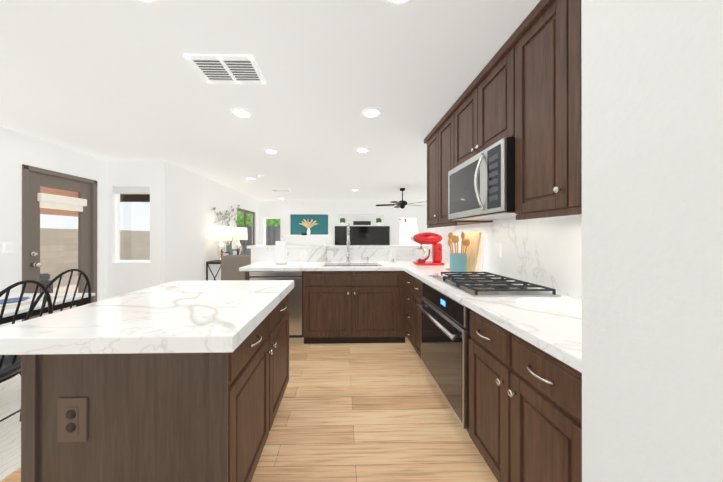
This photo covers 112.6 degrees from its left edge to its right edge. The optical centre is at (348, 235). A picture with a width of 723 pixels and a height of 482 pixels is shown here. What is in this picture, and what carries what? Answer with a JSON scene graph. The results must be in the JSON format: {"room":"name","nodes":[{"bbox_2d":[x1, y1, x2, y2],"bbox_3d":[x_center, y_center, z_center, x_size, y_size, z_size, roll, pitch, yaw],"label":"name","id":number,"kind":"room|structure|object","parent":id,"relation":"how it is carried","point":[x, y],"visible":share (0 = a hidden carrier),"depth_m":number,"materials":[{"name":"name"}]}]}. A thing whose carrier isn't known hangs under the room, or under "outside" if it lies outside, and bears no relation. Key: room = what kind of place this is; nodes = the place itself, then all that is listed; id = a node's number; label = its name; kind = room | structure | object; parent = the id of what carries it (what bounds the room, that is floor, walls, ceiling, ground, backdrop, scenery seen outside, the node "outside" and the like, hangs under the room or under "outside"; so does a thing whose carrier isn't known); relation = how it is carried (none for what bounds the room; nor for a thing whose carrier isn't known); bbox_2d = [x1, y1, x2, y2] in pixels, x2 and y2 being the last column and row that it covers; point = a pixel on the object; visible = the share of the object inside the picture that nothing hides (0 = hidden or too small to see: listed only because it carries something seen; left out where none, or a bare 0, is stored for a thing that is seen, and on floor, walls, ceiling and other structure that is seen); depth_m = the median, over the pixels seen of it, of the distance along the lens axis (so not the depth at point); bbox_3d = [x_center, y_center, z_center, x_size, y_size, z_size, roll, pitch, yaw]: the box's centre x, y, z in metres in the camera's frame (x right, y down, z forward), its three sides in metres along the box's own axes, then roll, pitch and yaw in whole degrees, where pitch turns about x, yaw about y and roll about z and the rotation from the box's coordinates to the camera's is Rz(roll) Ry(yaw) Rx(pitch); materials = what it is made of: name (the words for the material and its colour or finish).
{"room":"dining room and kitchen","nodes":[
{"label":"dining room and kitchen","id":0,"kind":"room"},
{"bbox_2d":[0,127,105,326],"bbox_3d":[-3.763,0.053,1.051,0.120,2.450,5.620,0,0,-1],"label":"wall","id":1,"kind":"structure","parent":0,"point":[17,150],"depth_m":2.76,"materials":[{"name":"white paint"}]},
{"bbox_2d":[3,242,11,252],"bbox_3d":[-3.733,0.129,2.642,0.008,0.116,0.074,0,0,-1],"label":"light switch","id":2,"kind":"object","parent":1,"relation":"attached to","point":[7,247],"visible":1,"depth_m":2.64,"materials":[{"name":"white plastic"}]},
{"bbox_2d":[22,164,96,320],"bbox_3d":[-3.803,0.230,3.181,0.132,2.100,0.840,0,0,-1],"label":"door frame","id":3,"kind":"structure","parent":1,"relation":"attached to","point":[26,169],"depth_m":2.98,"materials":[{"name":"wood"}]},
{"bbox_2d":[29,171,90,319],"bbox_3d":[-3.752,0.254,3.182,0.135,2.032,0.724,0,0,-1],"label":"patio door","id":4,"kind":"structure","parent":1,"relation":"in","point":[80,204],"depth_m":3.13,"materials":[{"name":"brown metal"}]},
{"bbox_2d":[40,186,149,216],"bbox_3d":[-5.963,-0.955,3.795,4.100,0.770,7.000,0,0,-1],"label":"patio cover","id":5,"kind":"object","parent":1,"relation":"attached to","point":[123,198],"depth_m":6.79,"materials":[{"name":"brown"}]},
{"bbox_2d":[106,160,169,298],"bbox_3d":[-3.313,0.056,3.812,0.900,2.450,0.120,0,0,-1],"label":"wall jog","id":6,"kind":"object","parent":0,"point":[122,278],"visible":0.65,"depth_m":3.76,"materials":[{"name":"white paint"}]},
{"bbox_2d":[115,194,149,261],"bbox_3d":[-3.383,-0.174,3.830,0.580,1.190,0.040,0,0,-1],"label":"window","id":7,"kind":"structure","parent":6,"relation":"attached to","point":[117,237],"depth_m":3.82,"materials":[{"name":"white"}]},
{"bbox_2d":[113,186,149,193],"bbox_3d":[-3.382,-0.714,3.781,0.572,0.108,0.050,0,0,-1],"label":"valance","id":8,"kind":"object","parent":7,"relation":"attached to","point":[129,190],"visible":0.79,"depth_m":3.76,"materials":[{"name":"grey fabric"}]},
{"bbox_2d":[170,163,258,281],"bbox_3d":[-2.972,0.058,6.070,0.120,2.450,4.380,0,0,-1],"label":"wall","id":9,"kind":"structure","parent":0,"point":[195,199],"depth_m":4.61,"materials":[{"name":"white paint"}]},
{"bbox_2d":[213,205,239,225],"bbox_3d":[-2.874,-0.460,5.736,0.026,0.721,1.327,0,0,-1],"label":"wall art","id":10,"kind":"object","parent":9,"relation":"attached to","point":[220,213],"visible":0.85,"depth_m":5.67,"materials":[{"name":"silver metal"}]},
{"bbox_2d":[237,208,254,254],"bbox_3d":[-2.997,0.269,7.009,0.050,2.030,1.400,0,0,-1],"label":"door","id":11,"kind":"structure","parent":9,"relation":"in","point":[253,217],"depth_m":7.11,"materials":[{"name":"brown metal"}]},
{"bbox_2d":[0,337,497,481],"bbox_3d":[-0.651,1.310,3.308,7.300,0.060,10.200,0,0,-1],"label":"floor","id":12,"kind":"structure","parent":0,"point":[364,412],"depth_m":1.62,"materials":[{"name":"brown wood"}]},
{"bbox_2d":[0,374,20,480],"bbox_3d":[-2.712,1.274,1.463,1.800,0.008,2.600,0,0,-1],"label":"dining rug","id":13,"kind":"object","parent":12,"relation":"on","point":[10,430],"depth_m":1.60,"materials":[{"name":"beige fabric"}]},
{"bbox_2d":[0,280,52,421],"bbox_3d":[-2.115,0.758,1.377,0.549,1.006,0.461,0,0,-1],"label":"dining chair","id":14,"kind":"object","parent":13,"relation":"on","point":[10,366],"visible":0.58,"depth_m":1.41,"materials":[{"name":"black wood"}]},
{"bbox_2d":[0,293,94,324],"bbox_3d":[-2.867,0.898,1.465,1.090,0.740,1.510,0,0,-1],"label":"dining table","id":15,"kind":"object","parent":13,"relation":"on","point":[8,315],"visible":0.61,"depth_m":1.96,"materials":[{"name":"grey"}]},
{"bbox_2d":[0,296,63,310],"bbox_3d":[-2.610,0.513,1.866,0.320,0.030,0.440,0,0,-1],"label":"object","id":16,"kind":"object","parent":15,"relation":"on","point":[13,302],"visible":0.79,"depth_m":1.81,"materials":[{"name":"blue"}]},
{"bbox_2d":[19,269,90,421],"bbox_3d":[-2.386,0.758,1.868,0.549,1.006,0.460,0,0,3],"label":"dining chair","id":17,"kind":"object","parent":13,"relation":"on","point":[50,283],"visible":0.31,"depth_m":1.85,"materials":[{"name":"black wood"}]},
{"bbox_2d":[0,280,293,481],"bbox_3d":[-0.907,0.821,1.410,0.965,0.915,1.105,0,0,-1],"label":"kitchen island","id":18,"kind":"object","parent":12,"relation":"on","point":[180,381],"visible":1,"depth_m":0.90,"materials":[{"name":"brown wood"}]},
{"bbox_2d":[206,260,220,280],"bbox_3d":[-2.715,0.902,5.514,0.330,0.760,1.300,0,0,-1],"label":"console table","id":19,"kind":"object","parent":12,"relation":"on","point":[212,262],"visible":0.19,"depth_m":4.87,"materials":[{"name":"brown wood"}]},
{"bbox_2d":[210,226,231,260],"bbox_3d":[-2.670,0.161,5.066,0.420,0.719,0.420,0,0,-1],"label":"table lamp","id":20,"kind":"object","parent":19,"relation":"on","point":[220,233],"visible":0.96,"depth_m":4.93,"materials":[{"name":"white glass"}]},
{"bbox_2d":[225,234,233,254],"bbox_3d":[-2.714,0.194,5.487,0.197,0.656,0.238,0,0,-1],"label":"vase","id":21,"kind":"object","parent":19,"relation":"on","point":[228,248],"visible":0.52,"depth_m":5.45,"materials":[{"name":"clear glass"}]},
{"bbox_2d":[232,249,237,254],"bbox_3d":[-2.652,0.422,5.645,0.140,0.199,0.017,0,0,-1],"label":"photo frame","id":22,"kind":"object","parent":19,"relation":"on","point":[234,251],"depth_m":5.64,"materials":[{"name":"silver plastic"}]},
{"bbox_2d":[232,227,247,254],"bbox_3d":[-2.688,0.162,5.906,0.420,0.719,0.420,0,0,-1],"label":"table lamp","id":23,"kind":"object","parent":19,"relation":"on","point":[239,233],"visible":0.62,"depth_m":5.77,"materials":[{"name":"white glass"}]},
{"bbox_2d":[221,255,250,279],"bbox_3d":[-1.212,0.806,4.477,1.870,0.950,0.920,0,0,-1],"label":"sofa","id":24,"kind":"object","parent":12,"relation":"on","point":[231,265],"visible":0.15,"depth_m":4.00,"materials":[{"name":"brown fabric"}]},
{"bbox_2d":[245,271,308,343],"bbox_3d":[-0.824,0.843,3.055,0.724,0.874,0.600,0,0,-1],"label":"base cabinet","id":25,"kind":"object","parent":12,"relation":"on","point":[305,273],"depth_m":2.76,"materials":[{"name":"brown wood"}]},
{"bbox_2d":[249,271,302,337],"bbox_3d":[-0.834,0.791,3.048,0.603,0.767,0.594,0,0,-1],"label":"dishwasher","id":26,"kind":"object","parent":25,"relation":"in","point":[295,308],"visible":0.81,"depth_m":2.76,"materials":[{"name":"silver metal"}]},
{"bbox_2d":[239,245,398,270],"bbox_3d":[-0.393,0.272,3.166,2.010,0.264,0.838,0,0,-1],"label":"countertop","id":27,"kind":"structure","parent":25,"relation":"on","point":[379,255],"depth_m":3.36,"materials":[{"name":"stone"}]},
{"bbox_2d":[275,237,286,264],"bbox_3d":[-0.856,0.191,3.075,0.150,0.346,0.150,0,0,-1],"label":"paper towel holder","id":28,"kind":"object","parent":27,"relation":"on","point":[281,252],"visible":1,"depth_m":3.02,"materials":[{"name":"white paper"}]},
{"bbox_2d":[346,223,353,261],"bbox_3d":[0.023,0.097,3.223,0.111,0.535,0.253,0,0,-1],"label":"faucet","id":29,"kind":"object","parent":27,"relation":"on","point":[348,254],"visible":1,"depth_m":3.19,"materials":[{"name":"silver metal"}]},
{"bbox_2d":[284,235,331,244],"bbox_3d":[-1.300,0.640,7.874,1.560,1.290,0.237,0,0,-1],"label":"fireplace mantel","id":30,"kind":"object","parent":12,"relation":"on","point":[308,239],"visible":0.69,"depth_m":7.76,"materials":[{"name":"white"}]},
{"bbox_2d":[309,265,406,343],"bbox_3d":[0.074,0.843,3.074,1.207,0.874,0.600,0,0,-1],"label":"base cabinet","id":31,"kind":"object","parent":12,"relation":"on","point":[354,307],"depth_m":2.78,"materials":[{"name":"brown wood"}]},
{"bbox_2d":[406,273,409,340],"bbox_3d":[0.986,0.842,2.620,0.632,0.874,0.385,0,0,-1],"label":"base cabinet","id":32,"kind":"object","parent":12,"relation":"on","point":[407,275],"depth_m":2.67,"materials":[{"name":"brown wood"}]},
{"bbox_2d":[387,214,581,372],"bbox_3d":[0.973,0.142,2.159,0.677,0.522,2.910,0,0,-1],"label":"countertop","id":33,"kind":"structure","parent":32,"relation":"on","point":[546,252],"depth_m":1.47,"materials":[{"name":"stone"}]},
{"bbox_2d":[411,232,444,265],"bbox_3d":[0.993,0.160,2.999,0.385,0.408,0.277,0,0,-1],"label":"stand mixer","id":34,"kind":"object","parent":33,"relation":"on","point":[421,255],"visible":1,"depth_m":2.97,"materials":[{"name":"red metal"}]},
{"bbox_2d":[448,232,469,273],"bbox_3d":[1.074,0.164,2.344,0.196,0.399,0.208,0,0,-1],"label":"utensil crock","id":35,"kind":"object","parent":33,"relation":"on","point":[458,262],"visible":0.81,"depth_m":2.29,"materials":[{"name":"teal ceramic"}]},
{"bbox_2d":[460,232,487,273],"bbox_3d":[1.213,0.162,2.370,0.107,0.394,0.360,0,0,-1],"label":"cutting boards","id":36,"kind":"object","parent":33,"relation":"on","point":[475,250],"visible":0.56,"depth_m":2.27,"materials":[{"name":"brown wood"}]},
{"bbox_2d":[429,272,560,296],"bbox_3d":[0.995,0.339,1.794,0.525,0.048,0.740,0,0,-1],"label":"gas cooktop","id":37,"kind":"object","parent":33,"relation":"in","point":[474,284],"visible":1,"depth_m":1.61,"materials":[{"name":"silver metal"}]},
{"bbox_2d":[495,244,500,257],"bbox_3d":[1.288,0.129,2.071,0.008,0.116,0.074,0,0,-1],"label":"outlet","id":38,"kind":"object","parent":33,"relation":"attached to","point":[497,250],"visible":1,"depth_m":2.06,"materials":[{"name":"white plastic"}]},
{"bbox_2d":[515,297,561,303],"bbox_3d":[1.042,0.356,1.320,0.258,0.013,0.095,0,0,-1],"label":"spoon rest","id":39,"kind":"object","parent":33,"relation":"on","point":[539,300],"visible":1,"depth_m":1.33,"materials":[{"name":"white ceramic"}]},
{"bbox_2d":[410,275,422,358],"bbox_3d":[0.992,0.842,2.328,0.632,0.874,0.303,0,0,-1],"label":"base cabinet","id":40,"kind":"object","parent":12,"relation":"on","point":[415,284],"depth_m":2.42,"materials":[{"name":"brown wood"}]},
{"bbox_2d":[416,282,470,432],"bbox_3d":[0.920,0.779,1.792,0.625,0.748,0.760,0,0,-1],"label":"wall oven","id":41,"kind":"object","parent":40,"relation":"in","point":[445,328],"visible":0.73,"depth_m":1.61,"materials":[{"name":"black metal"}]},
{"bbox_2d":[469,310,581,481],"bbox_3d":[1.019,0.841,1.058,0.632,0.874,0.708,0,0,-1],"label":"base cabinet","id":42,"kind":"object","parent":12,"relation":"on","point":[525,411],"depth_m":0.99,"materials":[{"name":"brown wood"}]},
{"bbox_2d":[0,0,539,200],"bbox_3d":[-0.651,-1.210,3.311,7.300,0.080,10.200,0,0,-1],"label":"ceiling","id":43,"kind":"structure","parent":0,"point":[113,79],"depth_m":1.85,"materials":[{"name":"white paint"}]},
{"bbox_2d":[135,0,159,4],"bbox_3d":[-0.992,-1.166,1.125,0.190,0.012,0.190,0,0,-1],"label":"recessed light","id":44,"kind":"object","parent":43,"relation":"in","point":[150,2],"visible":1,"depth_m":1.20,"materials":[{"name":"white plastic"}]},
{"bbox_2d":[184,54,265,83],"bbox_3d":[-0.844,-1.165,1.697,0.440,0.012,0.280,0,0,-1],"label":"ceiling vent","id":45,"kind":"object","parent":43,"relation":"in","point":[227,69],"visible":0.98,"depth_m":1.68,"materials":[{"name":"white metal"}]},
{"bbox_2d":[230,107,251,117],"bbox_3d":[-1.017,-1.165,2.291,0.190,0.012,0.190,0,0,-1],"label":"recessed light","id":46,"kind":"object","parent":43,"relation":"in","point":[240,112],"visible":1,"depth_m":2.28,"materials":[{"name":"white"}]},
{"bbox_2d":[264,149,277,153],"bbox_3d":[-1.067,-1.164,3.338,0.190,0.012,0.190,0,0,-1],"label":"recessed light","id":47,"kind":"object","parent":43,"relation":"in","point":[270,151],"visible":1,"depth_m":3.33,"materials":[{"name":"white plastic"}]},
{"bbox_2d":[269,189,290,191],"bbox_3d":[-1.740,-1.161,6.197,0.500,0.012,0.300,0,0,-1],"label":"ceiling vent","id":48,"kind":"object","parent":43,"relation":"in","point":[280,190],"visible":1,"depth_m":6.19,"materials":[{"name":"white"}]},
{"bbox_2d":[356,147,368,152],"bbox_3d":[0.195,-1.164,3.284,0.190,0.012,0.190,0,0,-1],"label":"recessed light","id":49,"kind":"object","parent":43,"relation":"in","point":[362,150],"visible":1,"depth_m":3.28,"materials":[{"name":"white"}]},
{"bbox_2d":[362,107,381,117],"bbox_3d":[0.224,-1.165,2.291,0.190,0.012,0.190,0,0,-1],"label":"recessed light","id":50,"kind":"object","parent":43,"relation":"in","point":[372,112],"visible":0.98,"depth_m":2.28,"materials":[{"name":"white"}]},
{"bbox_2d":[385,0,412,6],"bbox_3d":[0.249,-1.166,1.134,0.190,0.012,0.190,0,0,-1],"label":"recessed light","id":51,"kind":"object","parent":43,"relation":"in","point":[397,3],"visible":1,"depth_m":1.20,"materials":[{"name":"white plastic"}]},
{"bbox_2d":[376,188,426,208],"bbox_3d":[1.336,-0.827,5.994,1.292,0.680,1.244,0,0,-1],"label":"ceiling fan","id":52,"kind":"object","parent":43,"relation":"hanging from","point":[402,203],"visible":1,"depth_m":5.92,"materials":[{"name":"black metal"}]},
{"bbox_2d":[251,248,350,263],"bbox_3d":[-0.041,0.730,3.472,2.647,1.100,0.140,0,0,-1],"label":"wall","id":53,"kind":"structure","parent":0,"point":[256,255],"depth_m":3.38,"materials":[{"name":"white paint"}]},
{"bbox_2d":[301,251,305,258],"bbox_3d":[-0.622,0.270,3.364,0.074,0.116,0.007,0,0,-1],"label":"outlet","id":54,"kind":"object","parent":53,"relation":"attached to","point":[303,254],"visible":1,"depth_m":3.36,"materials":[{"name":"white plastic"}]},
{"bbox_2d":[327,251,332,258],"bbox_3d":[-0.253,0.270,3.371,0.074,0.116,0.008,0,0,-1],"label":"outlet","id":55,"kind":"object","parent":53,"relation":"attached to","point":[330,254],"visible":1,"depth_m":3.37,"materials":[{"name":"white plastic"}]},
{"bbox_2d":[390,251,394,258],"bbox_3d":[0.627,0.270,3.391,0.074,0.116,0.007,0,0,-1],"label":"outlet","id":56,"kind":"object","parent":53,"relation":"attached to","point":[392,254],"visible":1,"depth_m":3.39,"materials":[{"name":"white plastic"}]},
{"bbox_2d":[259,200,425,244],"bbox_3d":[-0.182,0.060,8.171,5.550,2.450,0.300,0,0,-1],"label":"wall","id":57,"kind":"structure","parent":0,"point":[325,215],"depth_m":8.04,"materials":[{"name":"white paint"}]},
{"bbox_2d":[299,219,317,234],"bbox_3d":[-1.331,-0.304,8.076,0.644,0.536,0.130,0,0,-1],"label":"vase","id":58,"kind":"object","parent":57,"relation":"in","point":[306,224],"visible":1,"depth_m":8.06,"materials":[{"name":"white ceramic"}]},
{"bbox_2d":[265,217,416,244],"bbox_3d":[-0.243,-0.125,8.220,5.170,0.980,0.040,0,0,-1],"label":"window","id":59,"kind":"structure","parent":57,"relation":"in","point":[415,221],"depth_m":8.17,"materials":[{"name":"white"}]},
{"bbox_2d":[340,218,381,224],"bbox_3d":[0.426,-0.475,8.114,1.407,0.238,0.122,0,0,-1],"label":"potted plant","id":60,"kind":"object","parent":57,"relation":"in","point":[378,221],"visible":0.98,"depth_m":8.07,"materials":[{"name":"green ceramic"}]},
{"bbox_2d":[353,221,370,224],"bbox_3d":[0.465,-0.420,8.110,0.580,0.129,0.110,0,0,-1],"label":"box","id":61,"kind":"object","parent":57,"relation":"in","point":[361,222],"visible":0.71,"depth_m":8.05,"materials":[{"name":"black plastic"}]},
{"bbox_2d":[335,226,389,244],"bbox_3d":[0.467,0.045,7.998,1.820,0.720,0.050,0,0,-1],"label":"television","id":62,"kind":"object","parent":57,"relation":"attached to","point":[369,235],"depth_m":7.97,"materials":[{"name":"black plastic"}]},
{"bbox_2d":[426,202,431,244],"bbox_3d":[2.700,0.058,6.058,0.120,2.450,4.650,0,0,-1],"label":"wall","id":63,"kind":"structure","parent":0,"point":[428,229],"depth_m":7.99,"materials":[{"name":"white paint"}]},
{"bbox_2d":[432,218,515,249],"bbox_3d":[1.373,0.054,2.198,0.120,2.450,3.010,0,0,-1],"label":"wall","id":64,"kind":"structure","parent":0,"point":[443,232],"depth_m":3.14,"materials":[{"name":"white paint"}]},
{"bbox_2d":[424,128,467,227],"bbox_3d":[1.122,-0.644,2.690,0.354,1.046,0.417,0,0,-1],"label":"upper cabinet","id":65,"kind":"object","parent":64,"relation":"attached to","point":[430,140],"depth_m":2.73,"materials":[{"name":"brown wood"}]},
{"bbox_2d":[436,108,492,223],"bbox_3d":[1.129,-0.644,2.360,0.354,1.046,0.480,0,0,-1],"label":"upper cabinet","id":66,"kind":"object","parent":64,"relation":"attached to","point":[444,129],"depth_m":2.39,"materials":[{"name":"brown wood"}]},
{"bbox_2d":[452,45,503,168],"bbox_3d":[1.142,-0.876,1.799,0.354,0.584,0.764,0,0,-1],"label":"upper cabinet","id":67,"kind":"object","parent":64,"relation":"attached to","point":[478,116],"depth_m":1.76,"materials":[{"name":"brown wood"}]},
{"bbox_2d":[448,137,516,220],"bbox_3d":[1.082,-0.357,1.797,0.474,0.444,0.756,0,0,-1],"label":"over-the-range microwave","id":68,"kind":"object","parent":67,"relation":"attached to","point":[481,185],"visible":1,"depth_m":1.61,"materials":[{"name":"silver metal"}]},
{"bbox_2d":[504,0,581,219],"bbox_3d":[1.153,-0.645,1.250,0.354,1.046,0.456,0,0,-1],"label":"upper cabinet","id":69,"kind":"object","parent":64,"relation":"attached to","point":[524,88],"depth_m":1.29,"materials":[{"name":"brown wood"}]},
{"bbox_2d":[548,0,581,211],"bbox_3d":[1.161,-0.645,0.924,0.354,1.046,0.431,0,0,-1],"label":"upper cabinet","id":70,"kind":"object","parent":64,"relation":"attached to","point":[564,16],"depth_m":1.09,"materials":[{"name":"brown wood"}]},
{"bbox_2d":[581,0,722,481],"bbox_3d":[1.087,0.051,-0.484,0.810,2.450,2.340,0,0,-1],"label":"wall","id":71,"kind":"structure","parent":0,"point":[652,240],"depth_m":0.52,"materials":[{"name":"white paint"}]},
{"label":"outside","id":72,"kind":"structure","parent":0,"visible":0},
{"bbox_2d":[42,275,77,315],"bbox_3d":[-3.035,1.332,4.857,22.000,0.060,18.000,0,0,-1],"label":"ground","id":73,"kind":"structure","parent":72,"point":[73,280],"depth_m":6.30,"materials":[{"name":"beige"}]},
{"bbox_2d":[40,274,52,292],"bbox_3d":[-6.308,0.855,3.536,1.200,0.850,2.300,0,0,-1],"label":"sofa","id":74,"kind":"object","parent":73,"relation":"on","point":[45,279],"depth_m":4.60,"materials":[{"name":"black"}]},
{"bbox_2d":[40,228,149,278],"bbox_3d":[-8.945,0.407,5.229,0.200,1.750,15.000,0,0,-1],"label":"wall","id":75,"kind":"structure","parent":73,"relation":"on","point":[51,245],"depth_m":7.64,"materials":[{"name":"grey"}]},
{"bbox_2d":[237,226,279,254],"bbox_3d":[-4.334,0.414,11.931,9.290,1.750,0.200,0,0,-1],"label":"wall","id":76,"kind":"structure","parent":73,"relation":"on","point":[269,240],"depth_m":11.84,"materials":[{"name":"grey"}]},
{"bbox_2d":[399,219,414,244],"bbox_3d":[-3.905,-1.463,10.342,19.500,5.500,17.000,0,0,-1],"label":"house","id":77,"kind":"structure","parent":73,"relation":"on","point":[405,234],"depth_m":12.99,"materials":[{"name":"white"}]},
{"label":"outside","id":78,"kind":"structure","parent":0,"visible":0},
{"bbox_2d":[237,211,279,225],"bbox_3d":[-3.945,-1.310,13.572,9.120,4.420,2.180,0,0,-1],"label":"trees","id":79,"kind":"object","parent":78,"point":[248,218],"depth_m":12.64,"materials":[{"name":"green plant"}]}
]}

